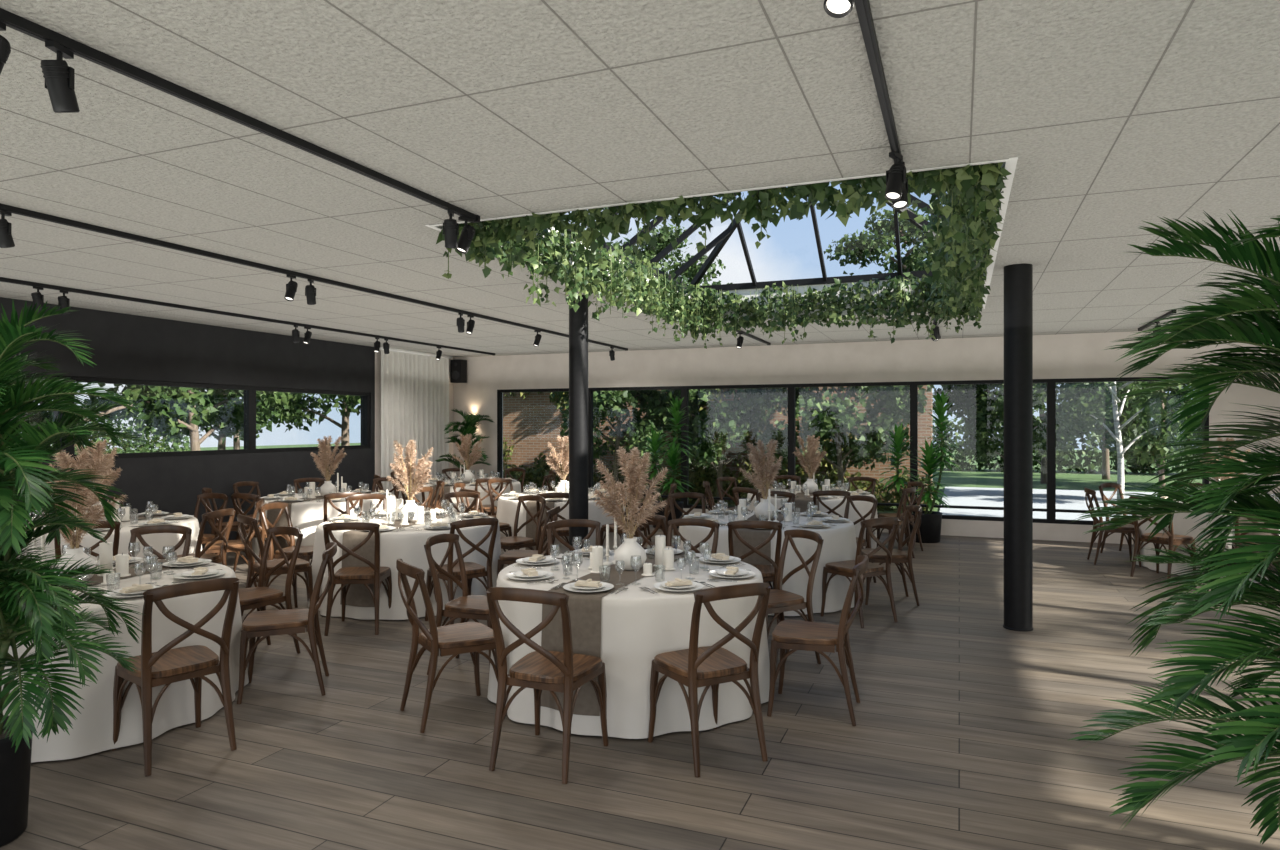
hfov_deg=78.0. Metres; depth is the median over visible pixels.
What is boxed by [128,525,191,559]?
dining chair
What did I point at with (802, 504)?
table runner
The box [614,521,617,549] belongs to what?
taper candle
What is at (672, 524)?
dining chair
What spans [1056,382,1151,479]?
tree
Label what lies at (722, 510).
place settings
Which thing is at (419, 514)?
pillar candles
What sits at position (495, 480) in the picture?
dining chair
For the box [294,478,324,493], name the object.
dining chair
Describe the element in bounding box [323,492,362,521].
dining chair
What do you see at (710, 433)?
tree
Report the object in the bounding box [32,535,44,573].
pillar candles
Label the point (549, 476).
dining chair
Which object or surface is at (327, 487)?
vase
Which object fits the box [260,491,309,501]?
place settings
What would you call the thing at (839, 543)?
tablecloth
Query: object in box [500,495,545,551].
dining chair
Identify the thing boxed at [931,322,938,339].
track spotlight
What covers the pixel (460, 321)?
track spotlight
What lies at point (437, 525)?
place settings
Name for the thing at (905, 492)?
dining chair
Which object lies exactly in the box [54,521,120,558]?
dining chair
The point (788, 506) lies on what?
pillar candles
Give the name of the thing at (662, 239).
tree
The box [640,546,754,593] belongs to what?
place settings
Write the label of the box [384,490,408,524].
pillar candles
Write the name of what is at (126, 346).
wall
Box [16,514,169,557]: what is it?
table runner
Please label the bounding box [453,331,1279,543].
wall
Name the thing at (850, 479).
dining chair
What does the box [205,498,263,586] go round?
dining chair
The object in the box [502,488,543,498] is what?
place settings
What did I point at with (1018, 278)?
support column
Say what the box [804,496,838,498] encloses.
place settings
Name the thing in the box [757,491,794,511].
dining chair
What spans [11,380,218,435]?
tree
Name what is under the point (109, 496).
dining chair
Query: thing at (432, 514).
pillar candles
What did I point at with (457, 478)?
place settings
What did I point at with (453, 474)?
pillar candles
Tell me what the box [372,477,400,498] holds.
dining chair
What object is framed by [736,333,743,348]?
track spotlight
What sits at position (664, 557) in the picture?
pillar candles
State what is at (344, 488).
pillar candles
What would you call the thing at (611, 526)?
dining chair
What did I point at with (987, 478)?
lawn
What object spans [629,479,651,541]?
dining chair
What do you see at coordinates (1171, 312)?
ceiling track
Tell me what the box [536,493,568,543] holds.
dining chair
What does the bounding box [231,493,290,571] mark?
dining chair
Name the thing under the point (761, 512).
vase
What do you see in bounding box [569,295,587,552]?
support column
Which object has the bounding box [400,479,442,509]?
dining chair
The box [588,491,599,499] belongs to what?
place settings
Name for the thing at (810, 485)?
vase
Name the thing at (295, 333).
track spotlight
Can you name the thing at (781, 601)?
dining chair
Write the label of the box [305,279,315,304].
track spotlight
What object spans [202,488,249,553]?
dining chair
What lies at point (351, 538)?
table runner
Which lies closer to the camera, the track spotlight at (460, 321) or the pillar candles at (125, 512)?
the pillar candles at (125, 512)
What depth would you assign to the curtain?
14.29 m
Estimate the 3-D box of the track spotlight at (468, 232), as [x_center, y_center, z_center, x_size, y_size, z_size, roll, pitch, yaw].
[-1.087,-1.180,4.922,0.127,0.224,0.091,0,0,-38]
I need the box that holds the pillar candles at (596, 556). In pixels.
[588,524,615,572]
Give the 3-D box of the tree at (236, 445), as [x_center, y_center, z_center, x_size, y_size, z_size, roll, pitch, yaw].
[-13.957,-2.168,27.207,6.194,8.346,5.489,0,0,-31]
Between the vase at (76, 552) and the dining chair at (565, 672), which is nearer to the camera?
the dining chair at (565, 672)
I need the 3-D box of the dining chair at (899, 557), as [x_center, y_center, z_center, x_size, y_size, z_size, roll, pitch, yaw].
[2.425,1.241,7.652,0.562,0.923,0.448,0,0,5]
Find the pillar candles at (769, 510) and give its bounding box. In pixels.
[768,489,778,521]
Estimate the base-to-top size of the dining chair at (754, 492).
0.923 m
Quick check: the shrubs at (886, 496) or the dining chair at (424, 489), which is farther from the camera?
the shrubs at (886, 496)
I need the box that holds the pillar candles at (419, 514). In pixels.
[415,506,424,523]
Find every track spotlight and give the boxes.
[0,21,10,73]
[0,209,14,247]
[31,286,43,310]
[40,40,79,112]
[58,290,70,313]
[284,274,297,300]
[292,325,299,342]
[303,327,311,343]
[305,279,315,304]
[374,338,380,352]
[383,339,389,353]
[436,347,441,360]
[443,209,458,247]
[456,216,474,253]
[457,313,464,332]
[466,315,474,334]
[533,330,541,346]
[609,347,614,360]
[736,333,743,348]
[823,0,854,17]
[885,151,905,200]
[892,162,907,209]
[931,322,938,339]
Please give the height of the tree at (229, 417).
7.376 m
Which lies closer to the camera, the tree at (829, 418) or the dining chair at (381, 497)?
the dining chair at (381, 497)
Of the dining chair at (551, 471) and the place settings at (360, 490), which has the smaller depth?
the place settings at (360, 490)
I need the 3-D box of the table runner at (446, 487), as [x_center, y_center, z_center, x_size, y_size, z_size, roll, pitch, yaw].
[-2.828,1.262,13.020,0.382,0.635,1.856,0,0,18]
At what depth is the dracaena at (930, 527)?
11.45 m
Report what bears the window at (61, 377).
in the wall at (126, 346)
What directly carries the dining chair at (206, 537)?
on the floor
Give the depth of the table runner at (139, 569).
5.20 m
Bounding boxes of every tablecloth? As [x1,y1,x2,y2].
[1,560,248,762]
[18,514,201,565]
[252,492,395,564]
[308,513,500,619]
[412,479,520,513]
[487,550,769,738]
[496,491,628,554]
[677,511,856,615]
[746,489,877,548]
[1132,501,1279,582]
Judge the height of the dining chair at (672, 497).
0.923 m
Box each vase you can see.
[43,449,127,580]
[67,439,120,520]
[310,436,345,496]
[386,440,432,521]
[452,434,482,482]
[546,435,568,492]
[593,446,667,569]
[740,439,782,519]
[793,435,826,493]
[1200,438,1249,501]
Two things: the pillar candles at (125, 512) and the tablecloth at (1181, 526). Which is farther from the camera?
the tablecloth at (1181, 526)
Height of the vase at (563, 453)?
0.805 m
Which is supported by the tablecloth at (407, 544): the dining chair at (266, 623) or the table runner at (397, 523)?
the table runner at (397, 523)
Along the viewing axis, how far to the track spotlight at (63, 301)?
7.59 m
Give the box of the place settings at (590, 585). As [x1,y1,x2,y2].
[506,546,627,593]
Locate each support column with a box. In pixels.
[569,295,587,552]
[1003,264,1032,631]
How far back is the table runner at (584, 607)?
4.37 m
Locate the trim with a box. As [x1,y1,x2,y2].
[425,157,1017,322]
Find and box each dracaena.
[641,397,696,528]
[874,391,962,542]
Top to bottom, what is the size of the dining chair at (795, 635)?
0.923 m
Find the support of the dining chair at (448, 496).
on the floor
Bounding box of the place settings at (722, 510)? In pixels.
[684,508,737,525]
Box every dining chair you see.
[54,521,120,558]
[92,494,123,513]
[111,578,238,776]
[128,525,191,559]
[167,508,235,565]
[194,493,227,563]
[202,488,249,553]
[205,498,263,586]
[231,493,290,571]
[233,481,260,539]
[237,514,312,615]
[237,542,336,703]
[238,526,302,653]
[260,502,313,601]
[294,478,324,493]
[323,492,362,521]
[323,522,391,635]
[345,494,385,515]
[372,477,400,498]
[374,474,383,491]
[390,471,406,498]
[396,559,505,732]
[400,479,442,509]
[406,487,433,510]
[424,534,491,674]
[425,518,497,624]
[431,480,444,508]
[442,468,466,479]
[443,492,479,512]
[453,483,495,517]
[458,489,511,536]
[471,478,502,514]
[486,587,608,783]
[487,478,512,514]
[497,506,559,577]
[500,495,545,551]
[504,468,525,492]
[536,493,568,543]
[541,474,553,490]
[545,470,555,490]
[546,519,600,554]
[600,489,652,546]
[620,500,673,548]
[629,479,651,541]
[634,512,667,547]
[636,483,676,531]
[648,583,770,776]
[667,518,718,554]
[669,492,705,548]
[703,481,714,510]
[716,477,738,510]
[727,520,781,624]
[732,487,758,510]
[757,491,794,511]
[766,529,823,663]
[767,555,868,725]
[773,475,800,488]
[813,490,850,518]
[821,517,899,627]
[844,495,877,582]
[847,477,875,494]
[861,505,921,605]
[865,487,916,557]
[878,481,924,550]
[1084,487,1141,566]
[1098,483,1133,552]
[1129,496,1195,582]
[1172,483,1205,491]
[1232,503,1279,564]
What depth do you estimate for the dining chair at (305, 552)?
7.78 m
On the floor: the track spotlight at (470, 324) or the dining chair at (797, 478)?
the dining chair at (797, 478)
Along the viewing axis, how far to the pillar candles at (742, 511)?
7.86 m
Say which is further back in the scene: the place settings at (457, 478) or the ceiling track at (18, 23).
the place settings at (457, 478)
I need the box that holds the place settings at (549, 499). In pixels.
[545,498,567,500]
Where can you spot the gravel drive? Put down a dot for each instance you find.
(958, 496)
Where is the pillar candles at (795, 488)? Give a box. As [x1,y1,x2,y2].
[791,480,808,494]
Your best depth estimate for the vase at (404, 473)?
7.72 m
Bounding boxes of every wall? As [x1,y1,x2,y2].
[0,297,452,553]
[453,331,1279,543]
[503,385,931,503]
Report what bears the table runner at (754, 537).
on the tablecloth at (839, 543)
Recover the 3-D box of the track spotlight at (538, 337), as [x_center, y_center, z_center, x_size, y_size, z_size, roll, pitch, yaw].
[-1.404,-1.180,10.810,0.091,0.224,0.127,0,0,42]
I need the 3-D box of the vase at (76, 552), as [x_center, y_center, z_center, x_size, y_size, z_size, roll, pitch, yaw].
[-3.362,0.542,4.778,0.451,0.805,0.440,0,0,-36]
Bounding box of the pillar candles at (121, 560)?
[97,541,130,584]
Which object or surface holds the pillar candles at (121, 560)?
on the table runner at (99, 579)
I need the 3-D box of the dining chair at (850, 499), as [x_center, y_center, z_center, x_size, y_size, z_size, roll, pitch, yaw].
[2.255,1.241,8.594,0.562,0.923,0.448,0,0,-30]
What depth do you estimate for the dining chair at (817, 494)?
9.43 m
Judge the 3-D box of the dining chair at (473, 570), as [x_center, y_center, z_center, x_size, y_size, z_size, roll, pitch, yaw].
[-1.527,1.241,6.793,0.448,0.923,0.562,0,0,-40]
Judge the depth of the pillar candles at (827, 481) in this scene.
10.75 m
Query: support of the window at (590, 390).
in the wall at (1083, 355)
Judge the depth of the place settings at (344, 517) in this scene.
7.81 m
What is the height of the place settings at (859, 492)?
0.058 m
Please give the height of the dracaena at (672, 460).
2.180 m
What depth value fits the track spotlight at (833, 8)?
2.06 m
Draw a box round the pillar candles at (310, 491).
[304,482,320,497]
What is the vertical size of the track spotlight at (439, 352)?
0.224 m
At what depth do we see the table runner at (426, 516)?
8.25 m
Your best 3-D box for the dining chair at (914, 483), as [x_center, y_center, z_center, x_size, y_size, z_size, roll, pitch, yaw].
[3.571,1.241,10.818,0.562,0.923,0.448,0,0,-8]
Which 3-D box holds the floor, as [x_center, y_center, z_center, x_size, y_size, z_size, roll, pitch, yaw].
[-0.152,1.800,5.816,14.280,0.200,15.870,0,0,22]
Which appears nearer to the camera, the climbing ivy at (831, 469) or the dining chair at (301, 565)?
the dining chair at (301, 565)
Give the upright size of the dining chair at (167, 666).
0.923 m
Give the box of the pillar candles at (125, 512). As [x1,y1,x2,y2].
[69,499,130,522]
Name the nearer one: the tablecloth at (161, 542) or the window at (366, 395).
the tablecloth at (161, 542)
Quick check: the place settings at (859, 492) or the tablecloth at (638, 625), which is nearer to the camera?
the tablecloth at (638, 625)
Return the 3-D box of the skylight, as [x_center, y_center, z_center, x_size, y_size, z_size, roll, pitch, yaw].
[1.248,-2.382,7.132,3.566,1.320,5.516,0,0,22]
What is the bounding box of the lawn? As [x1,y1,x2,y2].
[106,443,1201,512]
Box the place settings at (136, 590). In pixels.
[21,554,226,606]
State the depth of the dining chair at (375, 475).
12.33 m
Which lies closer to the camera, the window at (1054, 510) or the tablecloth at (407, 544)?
the tablecloth at (407, 544)
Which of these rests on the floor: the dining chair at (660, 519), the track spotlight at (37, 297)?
the dining chair at (660, 519)
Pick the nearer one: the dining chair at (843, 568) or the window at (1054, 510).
the dining chair at (843, 568)
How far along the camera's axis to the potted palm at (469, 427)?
14.54 m
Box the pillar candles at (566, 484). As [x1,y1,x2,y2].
[544,482,568,492]
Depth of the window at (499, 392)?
15.18 m
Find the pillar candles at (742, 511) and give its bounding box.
[737,499,746,519]
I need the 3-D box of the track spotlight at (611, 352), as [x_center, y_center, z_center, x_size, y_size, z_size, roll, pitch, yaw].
[-0.464,-1.180,13.134,0.091,0.224,0.127,0,0,22]
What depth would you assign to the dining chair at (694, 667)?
3.98 m
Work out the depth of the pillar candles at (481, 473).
13.09 m
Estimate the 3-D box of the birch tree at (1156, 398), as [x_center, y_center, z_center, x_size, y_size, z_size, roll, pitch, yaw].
[8.894,-1.101,14.712,3.022,6.210,3.721,0,0,-4]
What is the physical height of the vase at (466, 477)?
0.805 m
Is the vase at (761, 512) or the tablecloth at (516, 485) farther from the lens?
the tablecloth at (516, 485)
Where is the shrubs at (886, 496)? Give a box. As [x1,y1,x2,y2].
[503,462,937,510]
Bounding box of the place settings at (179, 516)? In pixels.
[26,509,193,531]
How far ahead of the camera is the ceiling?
3.57 m
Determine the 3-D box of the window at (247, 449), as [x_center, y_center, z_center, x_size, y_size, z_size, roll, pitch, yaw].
[-5.987,-0.075,10.034,0.100,0.950,2.480,0,0,22]
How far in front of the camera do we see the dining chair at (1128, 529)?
9.62 m
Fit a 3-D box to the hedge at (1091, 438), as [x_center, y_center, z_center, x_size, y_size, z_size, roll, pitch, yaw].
[-9.289,0.945,33.346,77.344,3.427,34.442,0,0,-14]
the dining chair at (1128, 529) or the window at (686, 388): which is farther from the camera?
the window at (686, 388)
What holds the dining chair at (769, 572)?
on the floor
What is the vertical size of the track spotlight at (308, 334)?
0.224 m
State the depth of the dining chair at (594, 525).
6.50 m
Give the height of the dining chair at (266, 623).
0.923 m
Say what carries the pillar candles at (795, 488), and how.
on the table runner at (802, 504)
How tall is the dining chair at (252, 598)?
0.923 m
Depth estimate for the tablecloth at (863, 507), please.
10.16 m
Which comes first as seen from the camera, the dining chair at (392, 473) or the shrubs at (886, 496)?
the dining chair at (392, 473)
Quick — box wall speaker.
[450,359,466,382]
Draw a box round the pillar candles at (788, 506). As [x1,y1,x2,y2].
[783,503,792,521]
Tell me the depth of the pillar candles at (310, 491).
10.22 m
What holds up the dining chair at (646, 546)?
on the floor
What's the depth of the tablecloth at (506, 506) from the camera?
9.86 m
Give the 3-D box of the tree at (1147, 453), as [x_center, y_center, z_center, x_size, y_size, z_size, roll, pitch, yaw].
[12.847,-0.594,19.111,3.584,5.200,3.968,0,0,44]
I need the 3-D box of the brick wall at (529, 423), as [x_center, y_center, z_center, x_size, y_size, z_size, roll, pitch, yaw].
[0.770,0.120,21.394,13.500,3.600,0.330,0,0,22]
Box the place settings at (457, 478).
[423,476,516,485]
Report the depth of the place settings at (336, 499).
9.80 m
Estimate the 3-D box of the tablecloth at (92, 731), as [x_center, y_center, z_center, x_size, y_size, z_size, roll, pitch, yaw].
[-3.394,1.325,4.761,1.851,0.750,1.851,0,0,15]
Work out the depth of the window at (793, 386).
12.68 m
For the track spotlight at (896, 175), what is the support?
hanging from the ceiling
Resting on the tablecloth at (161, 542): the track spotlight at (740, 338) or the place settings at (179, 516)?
the place settings at (179, 516)
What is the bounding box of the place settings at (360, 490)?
[350,488,391,494]
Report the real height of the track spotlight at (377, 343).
0.224 m
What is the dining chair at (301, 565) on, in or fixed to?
on the floor
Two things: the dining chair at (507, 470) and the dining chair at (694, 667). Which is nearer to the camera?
the dining chair at (694, 667)
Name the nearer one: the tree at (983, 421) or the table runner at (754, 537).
the table runner at (754, 537)
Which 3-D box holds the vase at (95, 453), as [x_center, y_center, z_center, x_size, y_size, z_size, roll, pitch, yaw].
[-5.292,0.542,7.604,0.451,0.805,0.440,0,0,-17]
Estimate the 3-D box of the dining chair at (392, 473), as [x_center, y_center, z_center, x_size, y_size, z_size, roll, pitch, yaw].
[-3.916,1.241,13.443,0.562,0.923,0.448,0,0,32]
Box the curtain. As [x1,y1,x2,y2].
[379,347,452,497]
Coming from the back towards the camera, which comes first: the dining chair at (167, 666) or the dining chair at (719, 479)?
the dining chair at (719, 479)
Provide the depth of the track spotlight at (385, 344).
11.88 m
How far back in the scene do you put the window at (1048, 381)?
11.99 m
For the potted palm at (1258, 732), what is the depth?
2.49 m
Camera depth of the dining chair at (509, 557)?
7.39 m
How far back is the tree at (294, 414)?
19.71 m
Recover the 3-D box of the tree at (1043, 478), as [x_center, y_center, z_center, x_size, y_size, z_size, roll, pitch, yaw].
[13.131,-1.682,25.758,4.943,7.376,4.510,0,0,-35]
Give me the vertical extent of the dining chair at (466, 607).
0.923 m
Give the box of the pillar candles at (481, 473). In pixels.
[479,469,484,482]
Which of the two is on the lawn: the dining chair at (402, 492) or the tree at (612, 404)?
the tree at (612, 404)
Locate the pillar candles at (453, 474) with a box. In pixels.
[451,462,464,482]
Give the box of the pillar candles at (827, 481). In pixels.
[822,479,829,490]
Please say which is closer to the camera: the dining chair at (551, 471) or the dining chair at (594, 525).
the dining chair at (594, 525)
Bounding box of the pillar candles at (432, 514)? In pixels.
[429,512,436,519]
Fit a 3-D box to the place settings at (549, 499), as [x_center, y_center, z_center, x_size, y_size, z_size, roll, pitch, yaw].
[-1.003,0.914,9.392,0.281,0.058,0.297,0,0,25]
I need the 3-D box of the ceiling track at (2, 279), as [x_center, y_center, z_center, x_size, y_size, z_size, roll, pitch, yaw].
[-5.516,-1.310,7.702,0.048,0.039,15.010,0,0,22]
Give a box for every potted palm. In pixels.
[0,300,145,846]
[435,408,492,468]
[1069,210,1279,843]
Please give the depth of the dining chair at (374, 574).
6.44 m
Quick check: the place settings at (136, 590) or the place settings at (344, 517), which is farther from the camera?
the place settings at (344, 517)
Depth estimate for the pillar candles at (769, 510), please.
7.67 m
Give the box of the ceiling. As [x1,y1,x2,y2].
[0,0,1279,356]
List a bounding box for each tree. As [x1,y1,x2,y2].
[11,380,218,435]
[18,381,84,434]
[83,383,294,450]
[146,389,290,449]
[181,388,306,448]
[260,393,360,445]
[548,390,702,489]
[612,221,734,285]
[632,388,787,505]
[755,385,934,488]
[823,206,995,417]
[942,383,1095,462]
[992,382,1112,483]
[1056,381,1201,515]
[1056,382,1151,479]
[1087,380,1201,487]
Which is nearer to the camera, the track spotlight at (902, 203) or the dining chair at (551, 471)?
the track spotlight at (902, 203)
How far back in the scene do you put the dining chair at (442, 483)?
10.99 m
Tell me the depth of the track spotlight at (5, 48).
2.51 m
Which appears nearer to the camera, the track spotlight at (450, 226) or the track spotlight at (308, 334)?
the track spotlight at (450, 226)
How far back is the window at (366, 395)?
12.18 m
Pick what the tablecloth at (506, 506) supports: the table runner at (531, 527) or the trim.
the table runner at (531, 527)
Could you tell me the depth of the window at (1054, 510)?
11.61 m
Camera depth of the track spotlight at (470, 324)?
9.30 m
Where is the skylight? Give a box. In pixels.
[553,172,954,291]
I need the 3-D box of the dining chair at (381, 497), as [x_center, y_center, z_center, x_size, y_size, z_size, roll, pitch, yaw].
[-2.989,1.241,8.722,0.448,0.923,0.562,0,0,-27]
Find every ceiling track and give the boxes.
[0,8,479,222]
[0,203,627,350]
[0,277,494,355]
[723,324,770,344]
[854,0,904,164]
[1138,310,1175,330]
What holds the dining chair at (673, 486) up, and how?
on the floor
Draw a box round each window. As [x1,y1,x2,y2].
[16,374,68,461]
[69,376,251,459]
[252,386,369,452]
[497,388,568,492]
[588,386,683,507]
[684,384,790,508]
[791,382,913,514]
[914,379,1050,522]
[1051,377,1208,524]
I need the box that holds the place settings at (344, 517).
[329,509,403,531]
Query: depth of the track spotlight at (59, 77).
2.68 m
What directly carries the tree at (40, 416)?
on the lawn
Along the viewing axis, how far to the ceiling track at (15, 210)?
6.29 m
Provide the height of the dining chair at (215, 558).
0.923 m
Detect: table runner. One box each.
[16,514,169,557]
[87,574,102,584]
[115,559,176,579]
[267,492,373,553]
[340,584,373,606]
[342,530,374,567]
[379,520,415,532]
[424,512,460,521]
[430,480,474,510]
[525,491,590,551]
[541,551,695,715]
[732,511,792,583]
[790,489,821,512]
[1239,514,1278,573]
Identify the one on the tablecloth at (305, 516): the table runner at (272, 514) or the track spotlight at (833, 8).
the table runner at (272, 514)
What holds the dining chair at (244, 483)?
on the floor
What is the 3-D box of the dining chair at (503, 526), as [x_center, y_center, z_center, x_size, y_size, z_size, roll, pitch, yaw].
[-1.919,1.241,9.761,0.562,0.923,0.448,0,0,-44]
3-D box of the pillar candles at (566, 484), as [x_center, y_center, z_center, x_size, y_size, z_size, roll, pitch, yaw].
[-1.020,0.784,10.547,0.424,0.320,0.566,0,0,30]
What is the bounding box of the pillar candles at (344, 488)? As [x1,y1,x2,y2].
[337,473,349,492]
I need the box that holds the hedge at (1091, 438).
[9,414,1201,475]
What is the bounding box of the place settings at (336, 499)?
[317,498,344,501]
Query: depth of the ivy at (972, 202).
6.22 m
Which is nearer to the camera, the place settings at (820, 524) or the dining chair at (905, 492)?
the place settings at (820, 524)
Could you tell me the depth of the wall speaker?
15.24 m
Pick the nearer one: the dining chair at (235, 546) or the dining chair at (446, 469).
the dining chair at (235, 546)
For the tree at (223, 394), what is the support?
on the lawn
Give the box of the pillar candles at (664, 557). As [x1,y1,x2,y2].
[641,534,675,575]
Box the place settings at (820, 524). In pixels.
[791,510,849,528]
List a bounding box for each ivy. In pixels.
[436,162,1010,348]
[503,389,868,497]
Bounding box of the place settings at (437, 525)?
[413,508,487,530]
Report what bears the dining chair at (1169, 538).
on the floor
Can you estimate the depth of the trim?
5.34 m
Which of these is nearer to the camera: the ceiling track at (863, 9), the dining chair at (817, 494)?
the ceiling track at (863, 9)
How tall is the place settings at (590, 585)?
0.058 m
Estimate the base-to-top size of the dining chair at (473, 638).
0.923 m
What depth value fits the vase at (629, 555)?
5.13 m
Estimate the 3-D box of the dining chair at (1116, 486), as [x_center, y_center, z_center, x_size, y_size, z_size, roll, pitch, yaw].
[6.397,1.241,10.391,0.448,0.923,0.562,0,0,-26]
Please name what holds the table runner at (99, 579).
on the tablecloth at (92, 731)
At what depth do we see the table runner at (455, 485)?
10.64 m
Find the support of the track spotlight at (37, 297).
hanging from the ceiling
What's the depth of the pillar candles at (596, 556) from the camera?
5.06 m
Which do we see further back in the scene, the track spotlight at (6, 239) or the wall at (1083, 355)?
the wall at (1083, 355)
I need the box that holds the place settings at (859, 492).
[830,487,869,495]
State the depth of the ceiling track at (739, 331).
11.73 m
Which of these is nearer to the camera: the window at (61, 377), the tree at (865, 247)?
the window at (61, 377)
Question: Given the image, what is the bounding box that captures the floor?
[0,525,1279,849]
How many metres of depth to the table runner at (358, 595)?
6.87 m
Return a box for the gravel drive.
[939,487,1188,520]
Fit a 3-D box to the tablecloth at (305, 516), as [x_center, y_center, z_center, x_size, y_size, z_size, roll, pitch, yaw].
[-4.110,1.325,10.432,1.851,0.750,1.851,0,0,19]
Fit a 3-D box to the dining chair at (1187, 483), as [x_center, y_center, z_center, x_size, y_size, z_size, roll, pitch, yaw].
[7.343,1.241,10.413,0.448,0.923,0.562,0,0,19]
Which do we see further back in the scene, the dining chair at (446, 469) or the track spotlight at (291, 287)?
the dining chair at (446, 469)
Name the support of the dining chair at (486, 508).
on the floor

